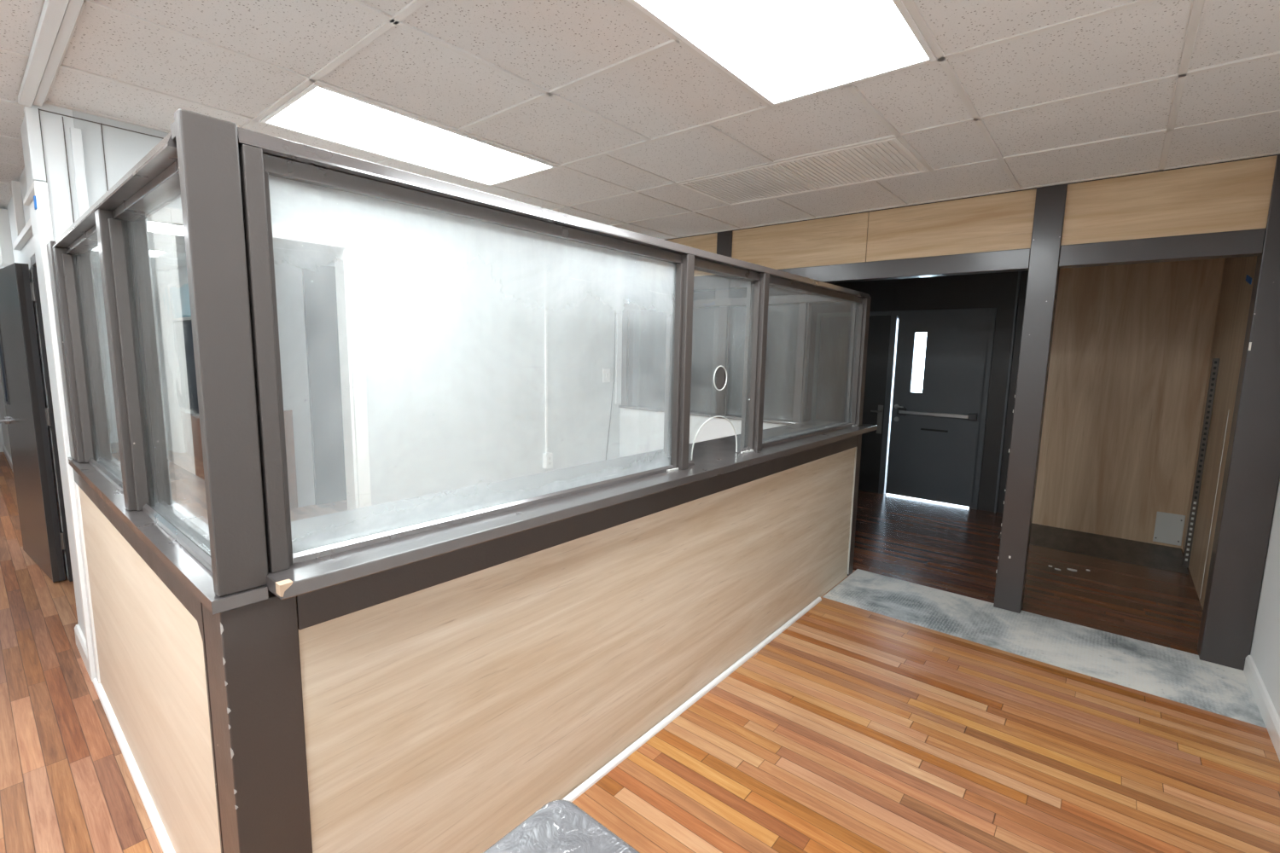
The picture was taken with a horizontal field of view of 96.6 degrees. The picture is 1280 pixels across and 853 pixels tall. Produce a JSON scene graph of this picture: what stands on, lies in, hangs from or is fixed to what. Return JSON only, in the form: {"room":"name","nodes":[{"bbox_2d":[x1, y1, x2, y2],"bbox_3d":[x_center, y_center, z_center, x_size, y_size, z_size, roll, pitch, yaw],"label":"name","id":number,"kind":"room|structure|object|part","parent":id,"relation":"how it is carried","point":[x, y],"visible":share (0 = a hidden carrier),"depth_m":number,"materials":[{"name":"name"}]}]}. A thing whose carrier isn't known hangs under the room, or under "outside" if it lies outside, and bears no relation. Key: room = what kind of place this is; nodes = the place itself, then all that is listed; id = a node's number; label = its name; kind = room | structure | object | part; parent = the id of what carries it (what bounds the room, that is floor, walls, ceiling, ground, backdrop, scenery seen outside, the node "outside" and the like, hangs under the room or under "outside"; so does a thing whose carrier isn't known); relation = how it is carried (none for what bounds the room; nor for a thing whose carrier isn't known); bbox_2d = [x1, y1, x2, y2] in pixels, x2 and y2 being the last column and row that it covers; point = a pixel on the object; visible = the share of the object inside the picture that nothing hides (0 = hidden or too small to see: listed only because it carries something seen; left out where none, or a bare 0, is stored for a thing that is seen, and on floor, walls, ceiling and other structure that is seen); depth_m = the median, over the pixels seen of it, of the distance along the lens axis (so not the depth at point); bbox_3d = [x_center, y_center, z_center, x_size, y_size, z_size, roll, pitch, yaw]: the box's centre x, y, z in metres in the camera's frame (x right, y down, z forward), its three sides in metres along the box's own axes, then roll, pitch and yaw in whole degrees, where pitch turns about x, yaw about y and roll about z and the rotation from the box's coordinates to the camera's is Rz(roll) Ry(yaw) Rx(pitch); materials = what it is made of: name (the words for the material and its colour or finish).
{"room":"public hall","nodes":[
{"label":"public hall","id":0,"kind":"room"},
{"bbox_2d":[0,415,4,452],"bbox_3d":[-9.371,-0.844,7.246,0.100,2.539,2.000,7,10,39],"label":"wall","id":1,"kind":"structure","parent":0,"point":[2,443],"depth_m":7.92,"materials":[{"name":"white paint"}]},
{"bbox_2d":[0,167,68,579],"bbox_3d":[-5.800,-0.534,5.369,7.820,2.539,0.140,7,10,39],"label":"wall","id":2,"kind":"structure","parent":0,"point":[24,256],"depth_m":3.66,"materials":[{"name":"white paint"}]},
{"bbox_2d":[2,444,13,472],"bbox_3d":[-6.762,0.570,6.204,5.500,0.100,0.016,7,10,39],"label":"baseboard","id":3,"kind":"structure","parent":2,"relation":"attached to","point":[5,451],"depth_m":7.28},
{"bbox_2d":[0,180,32,267],"bbox_3d":[-3.858,-1.290,3.518,2.600,0.389,0.060,7,10,39],"label":"trim","id":4,"kind":"structure","parent":2,"relation":"attached to","point":[24,231],"depth_m":3.58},
{"bbox_2d":[0,254,73,582],"bbox_3d":[-3.704,-0.012,3.598,1.912,2.040,0.245,6,9,33],"label":"door","id":5,"kind":"structure","parent":2,"relation":"in","point":[27,418],"depth_m":3.63,"materials":[{"name":"metal"}]},
{"bbox_3d":[-4.404,-0.477,3.934,0.100,0.650,0.005,6,9,35],"label":"vision frame","id":6,"kind":"part","parent":5,"relation":"part of","materials":[{"name":"black metal"}]},
{"bbox_3d":[-4.461,-0.036,3.987,0.140,0.052,0.064,7,10,39],"label":"lever handle","id":7,"kind":"part","parent":5,"relation":"part of","materials":[{"name":"metal"}]},
{"bbox_3d":[-3.723,0.009,3.542,0.014,1.988,0.057,7,10,39],"label":"edge plate","id":8,"kind":"part","parent":5,"relation":"part of","materials":[{"name":"black metal"}]},
{"bbox_3d":[-3.302,0.029,3.337,0.940,2.040,0.138,7,10,39],"label":"frame","id":9,"kind":"part","parent":5,"relation":"part of","materials":[{"name":"white paint"}]},
{"bbox_2d":[20,103,268,852],"bbox_3d":[-1.773,-0.024,2.034,2.688,2.539,0.276,7,10,39],"label":"wall","id":10,"kind":"structure","parent":0,"point":[146,593],"depth_m":1.78,"materials":[{"name":"laminate"}]},
{"bbox_2d":[23,106,46,181],"bbox_3d":[-2.470,-1.149,2.327,0.038,0.279,0.038,7,10,39],"label":"trim","id":11,"kind":"structure","parent":10,"relation":"attached to","point":[32,116],"depth_m":2.31,"materials":[{"name":"white paint"}]},
{"bbox_2d":[33,195,37,209],"bbox_3d":[-2.487,-0.922,2.343,0.047,0.053,0.005,7,10,39],"label":"tape strip","id":12,"kind":"object","parent":10,"relation":"attached to","point":[34,196],"visible":1,"depth_m":2.33,"materials":[{"name":"blue plastic"}]},
{"bbox_2d":[17,0,83,106],"bbox_3d":[-0.877,-1.103,0.991,4.115,0.028,0.066,7,10,39],"label":"trim","id":13,"kind":"structure","parent":10,"relation":"attached to","point":[58,18],"depth_m":1.84,"materials":[{"name":"white paint"}]},
{"bbox_2d":[23,180,95,681],"bbox_3d":[-2.679,0.056,2.646,0.537,2.190,0.038,7,10,39],"label":"trim","id":14,"kind":"structure","parent":10,"relation":"attached to","point":[38,189],"depth_m":2.43,"materials":[{"name":"white paint"}]},
{"bbox_2d":[74,624,90,678],"bbox_3d":[-2.715,1.091,2.783,0.478,0.100,0.018,7,10,39],"label":"baseboard","id":15,"kind":"structure","parent":10,"relation":"attached to","point":[80,641],"depth_m":2.78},
{"bbox_2d":[46,131,212,572],"bbox_3d":[-1.645,-0.222,1.806,2.043,0.903,0.104,7,10,39],"label":"window frame","id":16,"kind":"structure","parent":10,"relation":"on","point":[115,224],"depth_m":1.68,"materials":[{"name":"paint"}]},
{"bbox_3d":[-2.378,-0.310,2.412,0.135,0.894,0.104,7,10,39],"label":"wall post","id":17,"kind":"part","parent":16,"relation":"part of","materials":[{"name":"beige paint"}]},
{"bbox_3d":[-1.893,-0.232,2.022,0.974,0.850,0.006,7,10,39],"label":"pane","id":18,"kind":"part","parent":16,"relation":"part of","materials":[{"name":"clear glass"}]},
{"bbox_3d":[-1.589,-0.631,1.705,1.908,0.063,0.088,7,10,39],"label":"rail","id":19,"kind":"part","parent":16,"relation":"part of","materials":[{"name":"metal"}]},
{"bbox_3d":[-1.727,1.255,1.976,2.000,0.020,0.020,7,10,39],"label":"moulding","id":20,"kind":"part","parent":10,"relation":"part of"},
{"bbox_3d":[-1.692,0.794,1.969,2.003,0.937,0.096,7,10,39],"label":"wood panel","id":21,"kind":"part","parent":10,"relation":"part of","materials":[{"name":"laminate"}]},
{"bbox_2d":[174,227,335,507],"bbox_3d":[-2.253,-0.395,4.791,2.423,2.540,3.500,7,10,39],"label":"door frame","id":22,"kind":"structure","parent":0,"point":[288,258],"depth_m":5.31,"materials":[{"name":"white paint"}]},
{"bbox_2d":[181,315,198,415],"bbox_3d":[-3.762,-0.497,4.671,0.040,0.820,1.200,7,10,39],"label":"window","id":23,"kind":"structure","parent":22,"relation":"in","point":[187,324],"depth_m":4.71,"materials":[{"name":"black glass"}]},
{"bbox_2d":[191,410,297,509],"bbox_3d":[-3.754,0.380,4.831,0.020,0.940,1.500,7,10,39],"label":"trim","id":24,"kind":"structure","parent":22,"relation":"attached to","point":[195,426],"depth_m":5.33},
{"bbox_2d":[301,262,346,505],"bbox_3d":[-3.010,-0.393,5.598,0.040,2.300,0.440,7,10,39],"label":"door","id":25,"kind":"structure","parent":22,"relation":"in","point":[319,284],"depth_m":5.51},
{"bbox_2d":[37,108,628,506],"bbox_3d":[-1.338,-0.263,3.912,0.123,2.539,3.672,7,10,39],"label":"wall","id":26,"kind":"structure","parent":0,"point":[454,355],"depth_m":3.89,"materials":[{"name":"white paint"}]},
{"bbox_2d":[69,127,110,407],"bbox_3d":[-2.385,-0.643,2.475,0.021,1.230,0.033,7,10,39],"label":"trim","id":27,"kind":"structure","parent":26,"relation":"attached to","point":[75,134],"depth_m":2.41,"materials":[{"name":"white paint"}]},
{"bbox_2d":[151,206,371,510],"bbox_3d":[-2.001,0.013,3.137,0.140,2.170,0.937,7,10,39],"label":"trim","id":28,"kind":"structure","parent":26,"relation":"attached to","point":[163,221],"depth_m":3.20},
{"bbox_2d":[530,261,552,468],"bbox_3d":[-0.755,-0.459,4.458,0.047,1.606,0.204,7,10,39],"label":"conduit","id":29,"kind":"object","parent":26,"relation":"attached to","point":[547,457],"visible":1,"depth_m":4.50,"materials":[{"name":"white metal"}]},
{"bbox_2d":[602,368,610,382],"bbox_3d":[-0.295,-0.453,5.040,0.016,0.120,0.090,7,10,39],"label":"wall switch","id":30,"kind":"object","parent":26,"relation":"attached to","point":[606,372],"visible":1,"depth_m":5.03,"materials":[{"name":"white plastic"}]},
{"bbox_2d":[605,304,616,459],"bbox_3d":[-0.283,-0.107,5.096,0.020,1.941,0.170,6,9,33],"label":"hanging cord","id":31,"kind":"object","parent":26,"relation":"hanging from","point":[615,305],"visible":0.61,"depth_m":5.11,"materials":[{"name":"white plastic"}]},
{"bbox_2d":[615,260,622,403],"bbox_3d":[-0.187,-0.907,5.097,0.019,1.409,0.065,7,10,39],"label":"trim","id":32,"kind":"structure","parent":26,"relation":"attached to","point":[619,276],"depth_m":5.10,"materials":[{"name":"white paint"}]},
{"bbox_2d":[202,419,877,852],"bbox_3d":[0.253,0.664,2.712,0.451,1.069,3.756,7,10,39],"label":"wall","id":33,"kind":"structure","parent":0,"point":[432,691],"depth_m":1.71,"materials":[{"name":"laminate"}]},
{"bbox_3d":[-0.848,0.858,1.288,0.137,1.018,0.137,7,10,39],"label":"corner post","id":34,"kind":"part","parent":33,"relation":"part of","materials":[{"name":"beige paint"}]},
{"bbox_2d":[170,108,871,597],"bbox_3d":[0.329,-0.281,2.503,0.091,0.909,3.699,7,10,39],"label":"window frame","id":35,"kind":"structure","parent":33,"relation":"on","point":[225,169],"depth_m":1.17,"materials":[{"name":"grey metal"}]},
{"bbox_3d":[-0.829,-0.121,1.126,0.091,0.909,0.088,7,10,39],"label":"corner post","id":36,"kind":"part","parent":35,"relation":"part of","materials":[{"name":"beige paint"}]},
{"bbox_3d":[-0.323,-0.178,1.744,0.006,0.828,1.428,7,10,39],"label":"wide pane","id":37,"kind":"part","parent":35,"relation":"part of","materials":[{"name":"clear glass"}]},
{"bbox_3d":[0.363,-0.701,2.478,0.088,0.069,3.601,7,10,39],"label":"rail","id":38,"kind":"part","parent":35,"relation":"part of","materials":[{"name":"paint"}]},
{"bbox_3d":[0.196,1.222,2.486,0.018,0.020,2.963,7,10,39],"label":"moulding","id":39,"kind":"part","parent":33,"relation":"part of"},
{"bbox_3d":[1.465,0.533,4.010,0.100,1.035,0.090,7,10,39],"label":"post","id":40,"kind":"part","parent":33,"relation":"part of","materials":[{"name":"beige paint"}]},
{"bbox_2d":[0,0,1279,238],"bbox_3d":[-3.396,-1.630,4.453,12.459,0.019,5.326,7,10,39],"label":"ceiling","id":41,"kind":"structure","parent":0,"point":[550,44],"depth_m":2.11,"materials":[{"name":"tile"}]},
{"bbox_2d":[259,82,557,186],"bbox_3d":[-1.045,-1.361,2.743,0.585,0.028,1.195,7,10,39],"label":"recessed light","id":42,"kind":"object","parent":41,"relation":"in","point":[318,111],"visible":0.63,"depth_m":2.63,"materials":[{"name":"white plastic"}]},
{"bbox_2d":[0,0,1279,239],"bbox_3d":[-3.394,-1.629,4.451,12.465,0.024,5.338,7,10,39],"label":"grid","id":43,"kind":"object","parent":41,"relation":"attached to","point":[397,19],"depth_m":2.21,"materials":[{"name":"white metal"}]},
{"bbox_2d":[627,0,936,106],"bbox_3d":[0.359,-1.183,1.585,0.586,0.028,1.195,7,10,39],"label":"recessed light","id":44,"kind":"object","parent":41,"relation":"in","point":[782,51],"visible":0.94,"depth_m":1.75,"materials":[{"name":"white plastic"}]},
{"bbox_2d":[679,138,929,205],"bbox_3d":[0.868,-1.381,3.132,1.195,0.032,0.585,7,10,39],"label":"ceiling vent","id":45,"kind":"object","parent":41,"relation":"in","point":[889,158],"visible":0.86,"depth_m":3.07,"materials":[{"name":"white metal"}]},
{"bbox_2d":[0,452,1279,852],"bbox_3d":[-2.342,0.757,5.983,12.600,0.062,8.600,7,10,39],"label":"floor","id":46,"kind":"structure","parent":0,"point":[853,730],"depth_m":2.30,"materials":[{"name":"brown wood"}]},
{"bbox_2d":[482,799,639,852],"bbox_3d":[-0.090,0.975,0.567,0.300,1.000,0.300,7,10,39],"label":"floor mat","id":47,"kind":"object","parent":46,"relation":"on","point":[560,826],"visible":1,"depth_m":0.64,"materials":[{"name":"plastic"}]},
{"bbox_2d":[628,257,647,406],"bbox_3d":[-0.030,-0.411,5.345,0.130,2.508,0.120,7,10,39],"label":"support post","id":48,"kind":"object","parent":46,"relation":"on","point":[635,269],"visible":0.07,"depth_m":5.24,"materials":[{"name":"paint"}]},
{"bbox_2d":[710,230,736,414],"bbox_3d":[0.687,-0.320,4.752,0.130,2.508,0.120,7,10,39],"label":"support post","id":49,"kind":"object","parent":46,"relation":"on","point":[723,290],"visible":0.38,"depth_m":4.64,"materials":[{"name":"metal"}]},
{"bbox_2d":[822,569,1266,728],"bbox_3d":[2.132,1.192,3.289,1.965,0.059,0.651,7,10,39],"label":"floor strip","id":50,"kind":"object","parent":46,"relation":"on","point":[1178,676],"visible":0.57,"depth_m":3.11,"materials":[{"name":"concrete"}]},
{"bbox_2d":[993,183,1067,613],"bbox_3d":[2.322,-0.114,3.401,0.144,2.508,0.121,7,10,39],"label":"support post","id":51,"kind":"object","parent":50,"relation":"on","point":[1044,269],"visible":0.95,"depth_m":3.35,"materials":[{"name":"metal"}]},
{"bbox_2d":[1197,153,1279,670],"bbox_3d":[3.054,-0.023,2.810,0.173,2.508,0.141,7,10,39],"label":"support post","id":52,"kind":"object","parent":50,"relation":"on","point":[1251,478],"visible":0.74,"depth_m":2.80,"materials":[{"name":"metal"}]},
{"bbox_2d":[618,405,798,457],"bbox_3d":[0.521,0.408,4.773,1.760,1.052,0.155,7,10,39],"label":"wall","id":53,"kind":"structure","parent":0,"point":[641,427],"depth_m":4.96,"materials":[{"name":"white paint"}]},
{"bbox_2d":[621,294,843,422],"bbox_3d":[0.641,-0.553,4.554,2.054,0.912,0.095,7,10,39],"label":"window frame","id":54,"kind":"structure","parent":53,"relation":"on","point":[805,301],"depth_m":4.47,"materials":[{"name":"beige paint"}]},
{"bbox_3d":[0.652,-0.975,4.495,2.045,0.060,0.095,7,10,39],"label":"rail","id":55,"kind":"part","parent":54,"relation":"part of","materials":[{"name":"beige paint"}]},
{"bbox_2d":[645,270,1028,513],"bbox_3d":[1.861,-0.371,5.519,3.020,2.450,2.522,7,10,39],"label":"wall","id":56,"kind":"structure","parent":0,"point":[988,290],"depth_m":5.98,"materials":[{"name":"black paint"}]},
{"bbox_2d":[814,315,890,493],"bbox_3d":[2.410,-0.265,6.571,0.788,1.984,0.111,7,10,39],"label":"door","id":57,"kind":"structure","parent":56,"relation":"in","point":[835,332],"depth_m":6.52,"materials":[{"name":"black paint"}]},
{"bbox_3d":[2.640,-0.081,6.368,0.115,0.320,0.063,7,10,39],"label":"lever handle","id":58,"kind":"part","parent":57,"relation":"part of","materials":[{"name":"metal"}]},
{"bbox_2d":[810,271,1021,512],"bbox_3d":[2.869,-0.422,6.234,1.990,2.400,0.130,7,10,39],"label":"trim","id":59,"kind":"structure","parent":56,"relation":"attached to","point":[894,315],"depth_m":5.99,"materials":[{"name":"metal"}]},
{"bbox_2d":[885,314,990,507],"bbox_3d":[3.095,-0.181,5.989,0.854,1.957,0.107,7,10,39],"label":"door","id":60,"kind":"structure","parent":56,"relation":"in","point":[934,431],"depth_m":5.96,"materials":[{"name":"black paint"}]},
{"bbox_3d":[2.959,-0.679,6.052,0.144,0.660,0.006,7,10,39],"label":"lite frame","id":61,"kind":"part","parent":60,"relation":"part of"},
{"bbox_2d":[628,154,1277,259],"bbox_3d":[-2.296,-1.813,5.646,12.600,0.050,8.600,7,10,39],"label":"deck","id":62,"kind":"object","parent":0,"point":[1273,154],"depth_m":3.45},
{"bbox_2d":[640,228,1266,295],"bbox_3d":[1.516,-1.074,3.968,3.860,0.115,0.104,7,10,39],"label":"header beam","id":63,"kind":"structure","parent":0,"point":[1248,242],"depth_m":3.32,"materials":[{"name":"metal"}]},
{"bbox_2d":[640,232,717,280],"bbox_3d":[0.332,-1.441,4.888,0.805,0.330,0.030,7,10,39],"label":"transom panel","id":64,"kind":"object","parent":63,"relation":"on","point":[650,270],"visible":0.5,"depth_m":4.82,"materials":[{"name":"laminate"}]},
{"bbox_2d":[731,212,869,269],"bbox_3d":[1.145,-1.338,4.216,1.056,0.330,0.030,7,10,39],"label":"transom panel","id":65,"kind":"object","parent":63,"relation":"on","point":[840,240],"visible":0.79,"depth_m":4.14,"materials":[{"name":"laminate"}]},
{"bbox_2d":[866,188,1036,261],"bbox_3d":[1.913,-1.241,3.582,0.937,0.330,0.030,7,10,39],"label":"transom panel","id":66,"kind":"object","parent":63,"relation":"on","point":[1000,222],"visible":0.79,"depth_m":3.53,"materials":[{"name":"laminate"}]},
{"bbox_2d":[1060,155,1276,245],"bbox_3d":[2.683,-1.144,2.946,0.787,0.330,0.030,7,10,39],"label":"transom panel","id":67,"kind":"object","parent":63,"relation":"on","point":[1234,195],"visible":0.93,"depth_m":2.90,"materials":[{"name":"laminate"}]},
{"bbox_2d":[1031,258,1224,548],"bbox_3d":[4.104,-0.256,4.947,1.290,2.450,0.060,7,10,39],"label":"wall","id":68,"kind":"structure","parent":0,"point":[1131,345],"depth_m":4.87,"materials":[{"name":"laminate"}]},
{"bbox_2d":[1152,512,1185,546],"bbox_3d":[4.419,0.853,4.761,0.175,0.260,0.015,7,10,39],"label":"cover plate","id":69,"kind":"object","parent":68,"relation":"attached to","point":[1168,527],"visible":1,"depth_m":4.76,"materials":[{"name":"metal"}]},
{"bbox_2d":[1181,256,1257,610],"bbox_3d":[3.860,-0.099,3.713,0.090,2.450,2.282,7,10,39],"label":"wall","id":70,"kind":"structure","parent":0,"point":[1236,293],"depth_m":3.81,"materials":[{"name":"laminate"}]},
{"bbox_2d":[1181,358,1219,568],"bbox_3d":[4.144,0.284,4.214,0.034,1.570,0.032,7,10,39],"label":"shelf standard","id":71,"kind":"object","parent":70,"relation":"attached to","point":[1215,362],"visible":1,"depth_m":4.20,"materials":[{"name":"metal"}]},
{"bbox_2d":[1199,409,1229,599],"bbox_3d":[3.642,0.506,3.613,0.004,1.230,0.004,7,10,39],"label":"trim","id":72,"kind":"structure","parent":70,"relation":"attached to","point":[1229,410],"depth_m":3.61,"materials":[{"name":"white paint"}]},
{"bbox_2d":[1245,274,1252,285],"bbox_3d":[3.663,-0.884,3.428,0.004,0.078,0.213,7,10,39],"label":"tape strip","id":73,"kind":"object","parent":70,"relation":"attached to","point":[1248,279],"visible":1,"depth_m":3.41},
{"bbox_2d":[1250,478,1279,718],"bbox_3d":[1.419,0.215,0.647,0.100,2.539,5.578,7,10,39],"label":"wall","id":74,"kind":"structure","parent":0,"point":[1265,652],"depth_m":2.64,"materials":[{"name":"white paint"}]},
{"bbox_2d":[1243,655,1279,761],"bbox_3d":[1.339,1.423,0.826,0.016,0.094,5.335,7,10,39],"label":"baseboard","id":75,"kind":"structure","parent":74,"relation":"attached to","point":[1269,714],"depth_m":2.51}
]}

